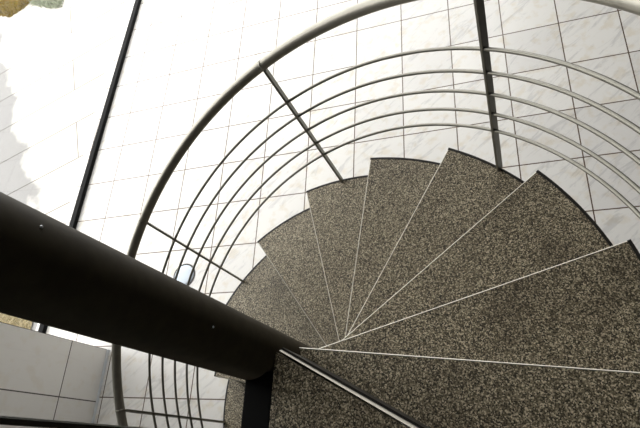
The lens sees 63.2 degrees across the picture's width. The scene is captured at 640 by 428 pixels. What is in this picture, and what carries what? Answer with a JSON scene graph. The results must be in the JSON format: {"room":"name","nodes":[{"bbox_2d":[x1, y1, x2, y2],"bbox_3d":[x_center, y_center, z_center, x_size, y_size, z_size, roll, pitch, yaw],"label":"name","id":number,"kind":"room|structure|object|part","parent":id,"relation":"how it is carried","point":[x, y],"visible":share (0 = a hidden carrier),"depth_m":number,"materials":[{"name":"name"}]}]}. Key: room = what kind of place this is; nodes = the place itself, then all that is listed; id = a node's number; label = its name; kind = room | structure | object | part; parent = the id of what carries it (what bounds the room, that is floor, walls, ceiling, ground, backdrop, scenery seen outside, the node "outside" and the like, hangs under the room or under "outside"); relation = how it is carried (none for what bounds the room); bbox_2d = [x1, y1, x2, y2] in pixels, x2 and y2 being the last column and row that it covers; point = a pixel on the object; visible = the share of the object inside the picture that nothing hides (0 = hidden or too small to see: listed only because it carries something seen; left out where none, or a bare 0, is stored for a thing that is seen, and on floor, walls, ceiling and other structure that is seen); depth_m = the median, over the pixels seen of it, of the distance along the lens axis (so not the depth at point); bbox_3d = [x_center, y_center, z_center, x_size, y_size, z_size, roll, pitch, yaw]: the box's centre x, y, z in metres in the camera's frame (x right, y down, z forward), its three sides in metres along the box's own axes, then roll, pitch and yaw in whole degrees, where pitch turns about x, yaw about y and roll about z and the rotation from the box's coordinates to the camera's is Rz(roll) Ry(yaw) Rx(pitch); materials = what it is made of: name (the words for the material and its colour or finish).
{"room":"spiral staircase","nodes":[
{"label":"spiral staircase","id":0,"kind":"room"},
{"bbox_2d":[0,322,106,427],"bbox_3d":[-3.478,0.983,1.837,0.120,7.042,2.227,-6,64,20],"label":"wall","id":1,"kind":"structure","parent":0,"point":[43,375],"depth_m":4.54,"materials":[{"name":"grey tile"}]},
{"bbox_2d":[91,349,108,422],"bbox_3d":[-2.186,2.378,4.783,0.010,0.030,2.227,-6,64,20],"label":"trim","id":2,"kind":"structure","parent":1,"relation":"attached to","point":[107,351],"depth_m":5.09,"materials":[{"name":"metal"}]},
{"bbox_2d":[36,0,639,427],"bbox_3d":[0.326,-0.758,5.359,7.100,0.200,8.850,-6,64,20],"label":"floor","id":3,"kind":"structure","parent":0,"point":[182,55],"depth_m":5.40,"materials":[{"name":"tile"}]},
{"bbox_2d":[38,0,141,332],"bbox_3d":[-4.027,-2.461,3.727,0.086,7.002,7.304,-4,65,21],"label":"window","id":4,"kind":"structure","parent":3,"relation":"on","point":[75,216],"depth_m":6.67,"materials":[{"name":"black paint"}]},
{"bbox_2d":[173,264,194,284],"bbox_3d":[-1.384,0.625,5.287,0.260,0.014,0.260,-6,64,20],"label":"floor light","id":5,"kind":"object","parent":3,"relation":"on","point":[185,270],"visible":0.55,"depth_m":5.28,"materials":[{"name":"paint"}]},
{"bbox_2d":[0,148,639,427],"bbox_3d":[0.389,0.344,0.565,3.758,7.092,2.708,-6,64,20],"label":"spiral staircase","id":6,"kind":"structure","parent":3,"relation":"on","point":[458,291],"depth_m":1.47,"materials":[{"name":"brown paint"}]},
{"bbox_2d":[0,416,143,427],"bbox_3d":[-0.360,1.011,0.630,0.042,0.892,1.420,-6,64,20],"label":"guard","id":7,"kind":"object","parent":6,"relation":"on","point":[4,420],"visible":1,"depth_m":0.73,"materials":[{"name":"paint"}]},
{"bbox_3d":[-0.371,0.151,0.941,0.260,7.041,0.260,-6,64,20],"label":"newel post","id":8,"kind":"part","parent":6,"relation":"part of","materials":[{"name":"black metal"}]},
{"bbox_2d":[112,0,639,427],"bbox_3d":[0.155,0.750,2.209,2.162,3.470,2.162,4,68,24],"label":"stair railing","id":9,"kind":"object","parent":6,"relation":"attached to","point":[366,7],"visible":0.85,"depth_m":1.92,"materials":[{"name":"metal"}]},
{"bbox_3d":[0.192,0.793,2.299,2.106,2.784,2.106,-6,64,20],"label":"rod","id":10,"kind":"part","parent":9,"relation":"part of","materials":[{"name":"silver metal"}]},
{"bbox_3d":[0.230,0.837,2.392,2.106,2.784,2.106,-6,64,20],"label":"rod","id":11,"kind":"part","parent":9,"relation":"part of","materials":[{"name":"silver metal"}]},
{"bbox_3d":[0.267,0.878,2.480,2.106,2.784,2.106,-6,64,20],"label":"rod","id":12,"kind":"part","parent":9,"relation":"part of","materials":[{"name":"silver metal"}]},
{"label":"outside","id":13,"kind":"structure","parent":0,"visible":0},
{"bbox_2d":[0,0,124,330],"bbox_3d":[-8.347,-1.888,9.515,11.700,0.200,22.000,-6,64,20],"label":"terrace","id":14,"kind":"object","parent":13,"point":[54,62],"depth_m":7.45,"materials":[{"name":"white tile"}]},
{"bbox_2d":[0,0,31,17],"bbox_3d":[-6.008,-4.520,9.607,3.560,0.104,2.911,-6,64,20],"label":"dry grass","id":15,"kind":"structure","parent":14,"relation":"on","point":[8,8],"depth_m":8.81,"materials":[{"name":"yellow plant"}]},
{"bbox_2d":[0,313,31,328],"bbox_3d":[-4.212,1.881,5.883,2.110,0.009,2.545,-6,64,20],"label":"gravel bed","id":16,"kind":"object","parent":14,"relation":"on","point":[4,318],"visible":0.07,"depth_m":5.88,"materials":[{"name":"beige gravel"}]},
{"bbox_2d":[29,0,63,8],"bbox_3d":[-4.489,-3.549,8.521,1.068,0.090,0.553,33,81,31],"label":"ground cover","id":17,"kind":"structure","parent":14,"relation":"on","point":[50,3],"depth_m":8.44,"materials":[{"name":"green plant"}]}
]}

